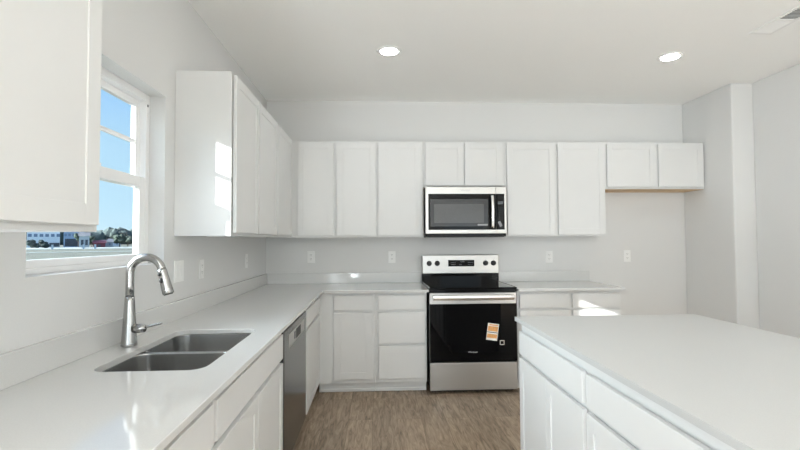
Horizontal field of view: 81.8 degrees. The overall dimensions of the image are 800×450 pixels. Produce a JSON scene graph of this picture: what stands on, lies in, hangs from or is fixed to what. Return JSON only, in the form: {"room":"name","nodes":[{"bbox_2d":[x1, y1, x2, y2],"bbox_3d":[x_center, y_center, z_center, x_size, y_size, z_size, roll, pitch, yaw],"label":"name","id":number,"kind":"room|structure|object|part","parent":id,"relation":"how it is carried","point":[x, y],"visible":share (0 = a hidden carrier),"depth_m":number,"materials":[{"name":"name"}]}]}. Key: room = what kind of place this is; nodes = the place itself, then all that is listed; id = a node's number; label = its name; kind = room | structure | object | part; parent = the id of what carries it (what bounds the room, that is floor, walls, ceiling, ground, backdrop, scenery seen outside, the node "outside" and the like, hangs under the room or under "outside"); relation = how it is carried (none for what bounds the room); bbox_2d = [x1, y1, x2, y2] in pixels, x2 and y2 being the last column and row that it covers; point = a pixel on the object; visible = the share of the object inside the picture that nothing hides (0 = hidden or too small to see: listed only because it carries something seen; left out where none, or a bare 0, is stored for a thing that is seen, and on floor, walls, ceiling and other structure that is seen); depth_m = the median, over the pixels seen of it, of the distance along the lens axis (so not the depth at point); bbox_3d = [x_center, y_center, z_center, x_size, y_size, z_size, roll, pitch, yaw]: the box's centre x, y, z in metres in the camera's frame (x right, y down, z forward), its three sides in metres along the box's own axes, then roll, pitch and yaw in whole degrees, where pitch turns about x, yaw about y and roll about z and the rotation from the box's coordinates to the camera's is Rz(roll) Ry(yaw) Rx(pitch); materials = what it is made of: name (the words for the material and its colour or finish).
{"room":"kitchen","nodes":[
{"label":"kitchen","id":0,"kind":"room"},
{"bbox_2d":[0,0,266,353],"bbox_3d":[-1.177,-0.037,0.102,0.140,2.725,9.000,0,-2,-3],"label":"wall","id":1,"kind":"structure","parent":0,"point":[145,42],"depth_m":2.29,"materials":[{"name":"paint"}]},
{"bbox_2d":[0,0,101,231],"bbox_3d":[-0.976,-0.454,0.750,0.328,0.910,1.145,0,-2,-3],"label":"upper cabinet","id":2,"kind":"object","parent":1,"relation":"attached to","point":[51,50],"visible":1,"depth_m":1.10,"materials":[{"name":"paint"}]},
{"bbox_2d":[26,66,149,274],"bbox_3d":[-1.305,-0.252,1.927,0.070,0.868,0.942,0,-2,-3],"label":"window","id":3,"kind":"structure","parent":1,"relation":"in","point":[138,178],"depth_m":2.28,"materials":[{"name":"plastic"}]},
{"bbox_3d":[-1.294,-0.049,1.921,0.026,0.416,0.870,0,-2,-3],"label":"sash","id":4,"kind":"part","parent":3,"relation":"part of","materials":[{"name":"plastic"}]},
{"bbox_3d":[-1.326,-0.427,1.932,0.026,0.446,0.870,0,-2,-3],"label":"sash","id":5,"kind":"part","parent":3,"relation":"part of","materials":[{"name":"plastic"}]},
{"bbox_2d":[174,260,183,282],"bbox_3d":[-1.226,0.256,2.564,0.009,0.118,0.120,0,-2,-3],"label":"wall switch","id":6,"kind":"object","parent":1,"relation":"attached to","point":[178,265],"visible":1,"depth_m":2.56,"materials":[{"name":"plastic"}]},
{"bbox_2d":[199,259,203,278],"bbox_3d":[-1.243,0.276,2.895,0.008,0.118,0.072,0,-2,-3],"label":"wall outlet","id":7,"kind":"object","parent":1,"relation":"attached to","point":[201,262],"visible":1,"depth_m":2.88,"materials":[{"name":"plastic"}]},
{"bbox_2d":[0,272,420,390],"bbox_3d":[-0.450,0.459,2.466,1.546,0.101,4.320,0,-2,-3],"label":"backsplash","id":8,"kind":"structure","parent":1,"relation":"attached to","point":[22,364],"depth_m":1.95,"materials":[{"name":"stone"}]},
{"bbox_2d":[174,70,258,236],"bbox_3d":[-1.079,-0.387,2.780,0.328,0.910,0.501,0,-2,-3],"label":"upper cabinet","id":9,"kind":"object","parent":1,"relation":"attached to","point":[217,115],"visible":1,"depth_m":2.54,"materials":[{"name":"paint"}]},
{"bbox_3d":[-0.924,-0.387,2.790,0.019,0.874,0.474,0,-2,-3],"label":"door","id":10,"kind":"part","parent":9,"relation":"part of","materials":[{"name":"paint"}]},
{"bbox_2d":[245,254,247,267],"bbox_3d":[-1.293,0.303,3.892,0.008,0.118,0.072,0,-2,-3],"label":"wall outlet","id":11,"kind":"object","parent":1,"relation":"attached to","point":[246,255],"visible":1,"depth_m":3.88,"materials":[{"name":"plastic"}]},
{"bbox_2d":[255,102,277,236],"bbox_3d":[-1.106,-0.369,3.322,0.328,0.910,0.583,0,-2,-3],"label":"upper cabinet","id":12,"kind":"object","parent":1,"relation":"attached to","point":[268,127],"visible":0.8,"depth_m":3.30,"materials":[{"name":"paint"}]},
{"bbox_2d":[266,124,291,237],"bbox_3d":[-1.146,-0.343,4.116,0.328,0.910,1.006,0,-2,-3],"label":"upper cabinet","id":13,"kind":"object","parent":1,"relation":"attached to","point":[284,218],"visible":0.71,"depth_m":3.90,"materials":[{"name":"paint"}]},
{"bbox_3d":[-0.982,-0.350,3.929,0.019,0.874,0.589,0,-2,-3],"label":"door","id":14,"kind":"part","parent":13,"relation":"part of","materials":[{"name":"paint"}]},
{"bbox_2d":[293,382,520,449],"bbox_3d":[1.228,1.366,0.177,4.940,0.100,9.280,0,-2,-3],"label":"floor","id":15,"kind":"structure","parent":0,"point":[426,419],"depth_m":3.36,"materials":[{"name":"wood"}]},
{"bbox_2d":[163,403,213,449],"bbox_3d":[-0.829,0.914,0.820,0.619,0.866,1.059,0,-2,-3],"label":"base cabinet","id":16,"kind":"object","parent":15,"relation":"on","point":[199,434],"visible":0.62,"depth_m":1.25,"materials":[{"name":"paint"}]},
{"bbox_2d":[0,272,428,449],"bbox_3d":[-0.450,0.470,2.466,1.546,0.123,4.320,0,-2,-3],"label":"countertop","id":17,"kind":"structure","parent":16,"relation":"on","point":[55,393],"depth_m":1.47,"materials":[{"name":"stone"}]},
{"bbox_2d":[120,253,173,346],"bbox_3d":[-1.038,0.305,1.901,0.207,0.377,0.062,0,-2,-3],"label":"faucet","id":18,"kind":"object","parent":17,"relation":"on","point":[130,329],"visible":1,"depth_m":1.89,"materials":[{"name":"silver metal"}]},
{"bbox_3d":[-1.048,0.206,1.904,0.159,0.179,0.032,0,-2,-3],"label":"spout","id":19,"kind":"part","parent":18,"relation":"part of","materials":[{"name":"silver metal"}]},
{"bbox_3d":[-1.016,0.413,1.895,0.080,0.030,0.013,0,-2,-3],"label":"lever","id":20,"kind":"part","parent":18,"relation":"part of","materials":[{"name":"silver metal"}]},
{"bbox_2d":[102,333,250,371],"bbox_3d":[-0.859,0.612,1.877,0.422,0.194,0.736,0,-2,-3],"label":"sink","id":21,"kind":"object","parent":17,"relation":"in","point":[188,351],"visible":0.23,"depth_m":1.86,"materials":[{"name":"metal"}]},
{"bbox_3d":[-0.849,0.606,1.687,0.422,0.194,0.356,0,-2,-3],"label":"bowl","id":22,"kind":"part","parent":21,"relation":"part of","materials":[{"name":"metal"}]},
{"bbox_3d":[-0.868,0.618,2.058,0.422,0.194,0.373,0,-2,-3],"label":"bowl","id":23,"kind":"part","parent":21,"relation":"part of","materials":[{"name":"metal"}]},
{"bbox_2d":[140,334,282,449],"bbox_3d":[-0.881,0.948,1.850,0.619,0.866,1.003,0,-2,-3],"label":"base cabinet","id":24,"kind":"object","parent":15,"relation":"on","point":[248,413],"visible":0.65,"depth_m":1.84,"materials":[{"name":"paint"}]},
{"bbox_3d":[-0.569,0.962,1.618,0.019,0.564,0.486,0,-2,-3],"label":"door","id":25,"kind":"part","parent":24,"relation":"part of","materials":[{"name":"paint"}]},
{"bbox_3d":[-0.583,0.605,1.874,0.019,0.124,0.976,0,-2,-3],"label":"drawer","id":26,"kind":"part","parent":24,"relation":"part of","materials":[{"name":"paint"}]},
{"bbox_3d":[-0.593,0.978,2.107,0.019,0.564,0.486,0,-2,-3],"label":"door","id":27,"kind":"part","parent":24,"relation":"part of","materials":[{"name":"paint"}]},
{"bbox_2d":[280,311,305,449],"bbox_3d":[-0.921,0.978,2.741,0.610,0.858,0.777,0,-2,-3],"label":"dishwasher","id":28,"kind":"object","parent":15,"relation":"on","point":[294,336],"visible":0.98,"depth_m":2.70,"materials":[{"name":"metal"}]},
{"bbox_2d":[305,297,319,414],"bbox_3d":[-0.982,1.014,3.858,0.619,0.866,1.450,0,-2,-3],"label":"base cabinet","id":29,"kind":"object","parent":15,"relation":"on","point":[312,312],"visible":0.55,"depth_m":3.47,"materials":[{"name":"paint"}]},
{"bbox_3d":[-0.667,0.659,3.537,0.019,0.124,0.724,0,-2,-3],"label":"drawer","id":30,"kind":"part","parent":29,"relation":"part of","materials":[{"name":"paint"}]},
{"bbox_2d":[319,293,375,391],"bbox_3d":[-0.472,1.025,4.281,0.487,0.866,0.657,0,-2,-3],"label":"base cabinet","id":31,"kind":"object","parent":15,"relation":"on","point":[347,320],"visible":0.95,"depth_m":3.96,"materials":[{"name":"paint"}]},
{"bbox_3d":[-0.457,1.436,4.015,0.487,0.027,0.012,0,-2,-3],"label":"shoe moulding","id":32,"kind":"part","parent":31,"relation":"part of","materials":[{"name":"paint"}]},
{"bbox_3d":[-0.404,0.672,3.976,0.329,0.124,0.019,0,-2,-3],"label":"drawer","id":33,"kind":"part","parent":31,"relation":"part of","materials":[{"name":"paint"}]},
{"bbox_3d":[-0.402,1.038,3.964,0.329,0.564,0.019,0,-2,-3],"label":"door","id":34,"kind":"part","parent":31,"relation":"part of","materials":[{"name":"paint"}]},
{"bbox_2d":[375,292,426,390],"bbox_3d":[-0.005,1.023,4.304,0.445,0.866,0.657,0,-2,-3],"label":"base cabinet","id":35,"kind":"object","parent":15,"relation":"on","point":[400,318],"visible":0.85,"depth_m":3.98,"materials":[{"name":"paint"}]},
{"bbox_3d":[0.010,1.434,4.039,0.445,0.027,0.012,0,-2,-3],"label":"shoe moulding","id":36,"kind":"part","parent":35,"relation":"part of","materials":[{"name":"paint"}]},
{"bbox_3d":[0.015,0.671,3.998,0.402,0.124,0.019,0,-2,-3],"label":"drawer","id":37,"kind":"part","parent":35,"relation":"part of","materials":[{"name":"paint"}]},
{"bbox_3d":[0.018,1.180,3.981,0.402,0.280,0.019,0,-2,-3],"label":"drawer","id":38,"kind":"part","parent":35,"relation":"part of","materials":[{"name":"paint"}]},
{"bbox_3d":[0.016,0.887,3.990,0.402,0.266,0.019,0,-2,-3],"label":"drawer","id":39,"kind":"part","parent":35,"relation":"part of","materials":[{"name":"paint"}]},
{"bbox_2d":[422,254,517,391],"bbox_3d":[0.623,0.868,4.285,0.775,1.161,0.732,0,-2,-3],"label":"range","id":40,"kind":"object","parent":15,"relation":"on","point":[472,325],"visible":0.99,"depth_m":3.97,"materials":[{"name":"black metal"}]},
{"bbox_2d":[422,281,516,291],"bbox_3d":[0.615,0.566,4.291,0.761,0.037,0.634,0,-2,-3],"label":"cooktop","id":41,"kind":"object","parent":40,"relation":"in","point":[433,286],"depth_m":4.05,"materials":[{"name":"black glass"}]},
{"bbox_3d":[0.631,0.879,3.986,0.757,0.588,0.031,0,-2,-3],"label":"oven door","id":42,"kind":"part","parent":40,"relation":"part of","materials":[{"name":"glass"}]},
{"bbox_3d":[0.632,0.924,3.966,0.755,0.493,0.004,0,-2,-3],"label":"door glass","id":43,"kind":"part","parent":40,"relation":"part of","materials":[{"name":"black glass"}]},
{"bbox_3d":[0.633,1.297,3.972,0.755,0.232,0.032,0,-2,-3],"label":"storage drawer","id":44,"kind":"part","parent":40,"relation":"part of","materials":[{"name":"metal"}]},
{"bbox_3d":[0.633,0.622,3.941,0.701,0.045,0.028,0,-2,-3],"label":"oven handle","id":45,"kind":"part","parent":40,"relation":"part of","materials":[{"name":"metal"}]},
{"bbox_2d":[515,290,620,387],"bbox_3d":[1.484,1.018,4.380,0.939,0.866,0.657,0,-2,-3],"label":"base cabinet","id":46,"kind":"object","parent":15,"relation":"on","point":[592,302],"visible":0.35,"depth_m":4.07,"materials":[{"name":"paint"}]},
{"bbox_3d":[1.266,0.666,4.061,0.436,0.124,0.019,0,-2,-3],"label":"drawer","id":47,"kind":"part","parent":46,"relation":"part of","materials":[{"name":"paint"}]},
{"bbox_3d":[1.268,1.032,4.049,0.436,0.564,0.019,0,-2,-3],"label":"door","id":48,"kind":"part","parent":46,"relation":"part of","materials":[{"name":"paint"}]},
{"bbox_2d":[499,271,625,290],"bbox_3d":[1.484,0.522,4.374,0.954,0.123,0.702,0,-2,-3],"label":"countertop","id":49,"kind":"structure","parent":46,"relation":"on","point":[523,280],"depth_m":4.67,"materials":[{"name":"stone"}]},
{"bbox_3d":[1.733,0.664,4.085,0.430,0.124,0.019,0,-2,-3],"label":"drawer","id":50,"kind":"part","parent":46,"relation":"part of","materials":[{"name":"paint"}]},
{"bbox_3d":[1.735,1.030,4.073,0.430,0.564,0.019,0,-2,-3],"label":"door","id":51,"kind":"part","parent":46,"relation":"part of","materials":[{"name":"paint"}]},
{"bbox_2d":[519,325,735,449],"bbox_3d":[1.054,0.918,1.249,0.674,0.866,2.628,0,-2,-3],"label":"base cabinet","id":52,"kind":"object","parent":15,"relation":"on","point":[567,403],"visible":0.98,"depth_m":1.75,"materials":[{"name":"paint"}]},
{"bbox_3d":[0.672,0.989,2.323,0.019,0.544,0.386,0,-2,-3],"label":"door","id":53,"kind":"part","parent":52,"relation":"part of","materials":[{"name":"paint"}]},
{"bbox_3d":[0.680,0.628,2.140,0.019,0.121,0.775,0,-2,-3],"label":"drawer","id":54,"kind":"part","parent":52,"relation":"part of","materials":[{"name":"paint"}]},
{"bbox_3d":[0.692,0.976,1.934,0.019,0.544,0.386,0,-2,-3],"label":"door","id":55,"kind":"part","parent":52,"relation":"part of","materials":[{"name":"paint"}]},
{"bbox_3d":[0.713,0.962,1.516,0.019,0.544,0.388,0,-2,-3],"label":"door","id":56,"kind":"part","parent":52,"relation":"part of","materials":[{"name":"paint"}]},
{"bbox_3d":[0.721,0.601,1.333,0.019,0.121,0.778,0,-2,-3],"label":"drawer","id":57,"kind":"part","parent":52,"relation":"part of","materials":[{"name":"paint"}]},
{"bbox_2d":[515,314,799,449],"bbox_3d":[1.220,0.472,1.247,1.037,0.022,2.678,0,-2,-3],"label":"countertop","id":58,"kind":"structure","parent":52,"relation":"on","point":[738,384],"depth_m":1.55,"materials":[{"name":"stone"}]},
{"bbox_2d":[266,101,687,314],"bbox_3d":[0.989,0.104,4.785,4.940,2.725,0.140,0,-2,-3],"label":"wall","id":59,"kind":"structure","parent":0,"point":[651,226],"depth_m":4.75,"materials":[{"name":"paint"}]},
{"bbox_2d":[307,251,314,262],"bbox_3d":[-0.888,0.320,4.609,0.072,0.118,0.008,0,-2,-3],"label":"wall outlet","id":60,"kind":"object","parent":59,"relation":"attached to","point":[310,254],"visible":1,"depth_m":4.61,"materials":[{"name":"plastic"}]},
{"bbox_2d":[291,141,376,237],"bbox_3d":[-0.623,-0.334,4.483,0.799,0.910,0.328,0,-2,-3],"label":"upper cabinet","id":61,"kind":"object","parent":59,"relation":"attached to","point":[334,183],"visible":0.94,"depth_m":4.33,"materials":[{"name":"paint"}]},
{"bbox_3d":[-0.786,-0.338,4.320,0.333,0.874,0.019,0,-2,-3],"label":"door","id":62,"kind":"part","parent":61,"relation":"part of","materials":[{"name":"paint"}]},
{"bbox_3d":[-0.412,-0.340,4.339,0.363,0.874,0.019,0,-2,-3],"label":"door","id":63,"kind":"part","parent":61,"relation":"part of","materials":[{"name":"paint"}]},
{"bbox_2d":[388,251,395,262],"bbox_3d":[-0.080,0.322,4.649,0.072,0.118,0.008,0,-2,-3],"label":"wall outlet","id":64,"kind":"object","parent":59,"relation":"attached to","point":[391,254],"visible":1,"depth_m":4.65,"materials":[{"name":"plastic"}]},
{"bbox_2d":[377,141,423,236],"bbox_3d":[-0.004,-0.336,4.514,0.438,0.910,0.328,0,-2,-3],"label":"upper cabinet","id":65,"kind":"object","parent":59,"relation":"attached to","point":[399,163],"visible":0.99,"depth_m":4.35,"materials":[{"name":"paint"}]},
{"bbox_2d":[423,141,503,188],"bbox_3d":[0.604,-0.572,4.553,0.780,0.442,0.328,0,-2,-3],"label":"upper cabinet","id":66,"kind":"object","parent":59,"relation":"attached to","point":[445,164],"visible":0.91,"depth_m":4.39,"materials":[{"name":"paint"}]},
{"bbox_3d":[0.422,-0.577,4.389,0.360,0.406,0.019,0,-2,-3],"label":"door","id":67,"kind":"part","parent":66,"relation":"part of","materials":[{"name":"paint"}]},
{"bbox_2d":[423,187,506,237],"bbox_3d":[0.609,-0.117,4.474,0.765,0.470,0.451,0,-2,-3],"label":"microwave","id":68,"kind":"object","parent":66,"relation":"attached to","point":[447,211],"visible":1,"depth_m":4.30,"materials":[{"name":"silver metal"}]},
{"bbox_3d":[0.579,-0.123,4.299,0.634,0.336,0.002,0,-2,-3],"label":"door glass","id":69,"kind":"part","parent":68,"relation":"part of","materials":[{"name":"black glass"}]},
{"bbox_3d":[0.860,-0.124,4.281,0.031,0.306,0.039,0,-2,-3],"label":"handle","id":70,"kind":"part","parent":68,"relation":"part of","materials":[{"name":"metal"}]},
{"bbox_3d":[0.938,-0.124,4.317,0.079,0.336,0.002,0,-2,-3],"label":"panel glass","id":71,"kind":"part","parent":68,"relation":"part of","materials":[{"name":"black glass"}]},
{"bbox_3d":[0.948,-0.139,4.334,0.102,0.438,0.028,0,-2,-3],"label":"control panel","id":72,"kind":"part","parent":68,"relation":"part of","materials":[{"name":"metal"}]},
{"bbox_3d":[0.796,-0.578,4.408,0.364,0.406,0.019,0,-2,-3],"label":"door","id":73,"kind":"part","parent":66,"relation":"part of","materials":[{"name":"paint"}]},
{"bbox_2d":[499,271,589,281],"bbox_3d":[1.466,0.522,4.715,0.954,0.101,0.019,0,-2,-3],"label":"backsplash","id":74,"kind":"structure","parent":59,"relation":"attached to","point":[510,276],"depth_m":4.71,"materials":[{"name":"stone"}]},
{"bbox_2d":[546,251,552,262],"bbox_3d":[1.528,0.326,4.731,0.072,0.118,0.008,0,-2,-3],"label":"wall outlet","id":75,"kind":"object","parent":59,"relation":"attached to","point":[549,254],"visible":1,"depth_m":4.73,"materials":[{"name":"plastic"}]},
{"bbox_2d":[504,142,605,236],"bbox_3d":[1.487,-0.342,4.590,0.985,0.910,0.328,0,-2,-3],"label":"upper cabinet","id":76,"kind":"object","parent":59,"relation":"attached to","point":[553,188],"visible":0.95,"depth_m":4.43,"materials":[{"name":"paint"}]},
{"bbox_3d":[1.254,-0.346,4.423,0.466,0.874,0.019,0,-2,-3],"label":"door","id":77,"kind":"part","parent":76,"relation":"part of","materials":[{"name":"paint"}]},
{"bbox_3d":[1.746,-0.347,4.448,0.459,0.874,0.019,0,-2,-3],"label":"door","id":78,"kind":"part","parent":76,"relation":"part of","materials":[{"name":"paint"}]},
{"bbox_2d":[624,250,630,261],"bbox_3d":[2.348,0.320,4.772,0.072,0.118,0.008,0,-2,-3],"label":"wall outlet","id":79,"kind":"object","parent":59,"relation":"attached to","point":[627,254],"visible":1,"depth_m":4.77,"materials":[{"name":"plastic"}]},
{"bbox_2d":[604,142,703,192],"bbox_3d":[2.476,-0.571,4.647,0.996,0.457,0.328,0,-2,-3],"label":"upper cabinet","id":80,"kind":"object","parent":59,"relation":"attached to","point":[629,167],"visible":0.96,"depth_m":4.49,"materials":[{"name":"paint"}]},
{"bbox_3d":[2.240,-0.577,4.481,0.480,0.419,0.019,0,-2,-3],"label":"door","id":81,"kind":"part","parent":80,"relation":"part of","materials":[{"name":"paint"}]},
{"bbox_3d":[2.738,-0.579,4.506,0.450,0.419,0.019,0,-2,-3],"label":"door","id":82,"kind":"part","parent":80,"relation":"part of","materials":[{"name":"paint"}]},
{"bbox_2d":[188,0,799,104],"bbox_3d":[1.212,-1.468,0.270,4.940,0.120,9.280,0,-2,-3],"label":"ceiling","id":83,"kind":"structure","parent":0,"point":[472,51],"depth_m":3.39,"materials":[{"name":"paint"}]},
{"bbox_2d":[376,46,401,55],"bbox_3d":[-0.082,-1.292,3.439,0.188,0.010,0.188,0,-2,-3],"label":"recessed light","id":84,"kind":"object","parent":83,"relation":"in","point":[383,50],"visible":1,"depth_m":3.42,"materials":[{"name":"plastic"}]},
{"bbox_2d":[656,52,683,61],"bbox_3d":[2.091,-1.299,3.575,0.188,0.010,0.188,0,-2,-3],"label":"recessed light","id":85,"kind":"object","parent":83,"relation":"in","point":[670,56],"visible":1,"depth_m":3.56,"materials":[{"name":"plastic"}]},
{"bbox_2d":[748,5,799,34],"bbox_3d":[2.488,-1.324,2.877,0.160,0.010,0.605,0,-2,-3],"label":"ceiling vent","id":86,"kind":"object","parent":83,"relation":"in","point":[791,16],"visible":1,"depth_m":3.00,"materials":[{"name":"plastic"}]},
{"bbox_2d":[682,64,799,337],"bbox_3d":[3.443,-0.054,0.336,0.489,2.725,9.000,0,-2,-3],"label":"wall","id":87,"kind":"structure","parent":0,"point":[742,230],"depth_m":4.15,"materials":[{"name":"paint"}]},
{"label":"outside","id":88,"kind":"structure","parent":0,"visible":0},
{"bbox_2d":[26,244,132,259],"bbox_3d":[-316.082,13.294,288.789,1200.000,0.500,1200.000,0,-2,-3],"label":"ground","id":89,"kind":"structure","parent":88,"point":[68,253],"depth_m":77.41,"materials":[{"name":"grey concrete"}]},
{"bbox_2d":[27,232,59,247],"bbox_3d":[-124.903,4.926,161.853,12.803,5.890,12.803,0,-2,-3],"label":"house","id":90,"kind":"structure","parent":89,"relation":"on","point":[53,238],"depth_m":158.91,"materials":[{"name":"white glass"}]},
{"bbox_2d":[38,240,48,247],"bbox_3d":[-110.096,5.934,142.677,3.338,2.778,3.228,0,-2,-3],"label":"bush","id":91,"kind":"object","parent":89,"relation":"on","point":[42,243],"visible":0.84,"depth_m":141.65,"materials":[{"name":"green plant"}]},
{"bbox_2d":[63,232,77,246],"bbox_3d":[-117.290,5.078,166.224,10.157,5.790,11.089,0,-2,-3],"label":"house","id":92,"kind":"structure","parent":89,"relation":"on","point":[69,240],"depth_m":161.84,"materials":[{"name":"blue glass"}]},
{"bbox_2d":[74,233,78,246],"bbox_3d":[-109.752,5.043,157.250,2.940,5.203,2.404,0,-2,-3],"label":"tree","id":93,"kind":"object","parent":89,"relation":"on","point":[76,236],"visible":0.52,"depth_m":156.83,"materials":[{"name":"green plant"}]},
{"bbox_2d":[26,227,132,244],"bbox_3d":[-222.194,8.507,299.663,151.136,16.264,114.671,0,-2,-3],"label":"tree line","id":94,"kind":"object","parent":89,"relation":"on","point":[100,234],"visible":0.07,"depth_m":309.00,"materials":[{"name":"green plant"}]},
{"bbox_2d":[78,232,90,246],"bbox_3d":[-105.782,4.992,154.732,5.927,5.090,6.722,0,-2,-3],"label":"house","id":95,"kind":"structure","parent":89,"relation":"on","point":[83,236],"depth_m":152.82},
{"bbox_2d":[89,236,96,246],"bbox_3d":[-108.655,5.690,162.819,3.376,4.264,2.993,0,-2,-3],"label":"tree","id":96,"kind":"object","parent":89,"relation":"on","point":[91,238],"visible":0.6,"depth_m":162.14,"materials":[{"name":"green plant"}]},
{"bbox_3d":[-108.616,4.981,162.778,3.519,2.849,2.586,0,-2,-22],"label":"crown","id":97,"kind":"part","parent":96,"relation":"part of","materials":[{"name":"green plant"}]},
{"bbox_2d":[109,228,127,237],"bbox_3d":[-171.777,6.958,281.352,10.143,10.132,10.151,0,-2,-3],"label":"tree","id":98,"kind":"object","parent":89,"relation":"on","point":[115,231],"visible":0.59,"depth_m":280.05,"materials":[{"name":"green plant"}]},
{"bbox_2d":[113,234,126,246],"bbox_3d":[-104.006,5.703,171.088,4.764,4.731,5.382,0,-2,-3],"label":"tree","id":99,"kind":"object","parent":89,"relation":"on","point":[120,239],"visible":1,"depth_m":169.57,"materials":[{"name":"green plant"}]},
{"bbox_2d":[124,236,132,246],"bbox_3d":[-103.708,6.190,176.656,4.080,4.122,4.345,0,-2,-3],"label":"tree","id":100,"kind":"object","parent":89,"relation":"on","point":[129,240],"visible":0.84,"depth_m":175.51,"materials":[{"name":"green plant"}]},
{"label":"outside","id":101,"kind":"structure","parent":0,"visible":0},
{"bbox_2d":[26,251,128,252],"bbox_3d":[-61.883,5.037,85.234,23.830,0.100,17.401,0,-2,-3],"label":"path","id":102,"kind":"structure","parent":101,"point":[83,251],"depth_m":87.92,"materials":[{"name":"grey concrete"}]},
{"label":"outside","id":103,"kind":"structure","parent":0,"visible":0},
{"bbox_2d":[26,247,132,249],"bbox_3d":[-101.765,7.021,139.538,86.583,0.100,77.174,0,-2,-3],"label":"road","id":104,"kind":"structure","parent":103,"point":[53,247],"depth_m":132.84,"materials":[{"name":"grey asphalt"}]},
{"bbox_2d":[26,239,39,247],"bbox_3d":[-110.658,5.626,139.049,3.655,2.586,3.202,0,-2,-3],"label":"bush","id":105,"kind":"object","parent":104,"relation":"on","point":[32,243],"visible":0.99,"depth_m":138.47,"materials":[{"name":"green plant"}]},
{"bbox_2d":[92,240,105,246],"bbox_3d":[-101.963,6.384,156.628,5.870,2.390,6.160,0,-2,-3],"label":"house","id":106,"kind":"structure","parent":104,"relation":"on","point":[99,243],"depth_m":155.28,"materials":[{"name":"red"}]},
{"bbox_2d":[105,240,113,246],"bbox_3d":[-102.715,6.466,162.087,5.669,2.590,6.048,0,-2,-3],"label":"house","id":107,"kind":"structure","parent":104,"relation":"on","point":[109,243],"depth_m":160.86,"materials":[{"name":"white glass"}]}
]}

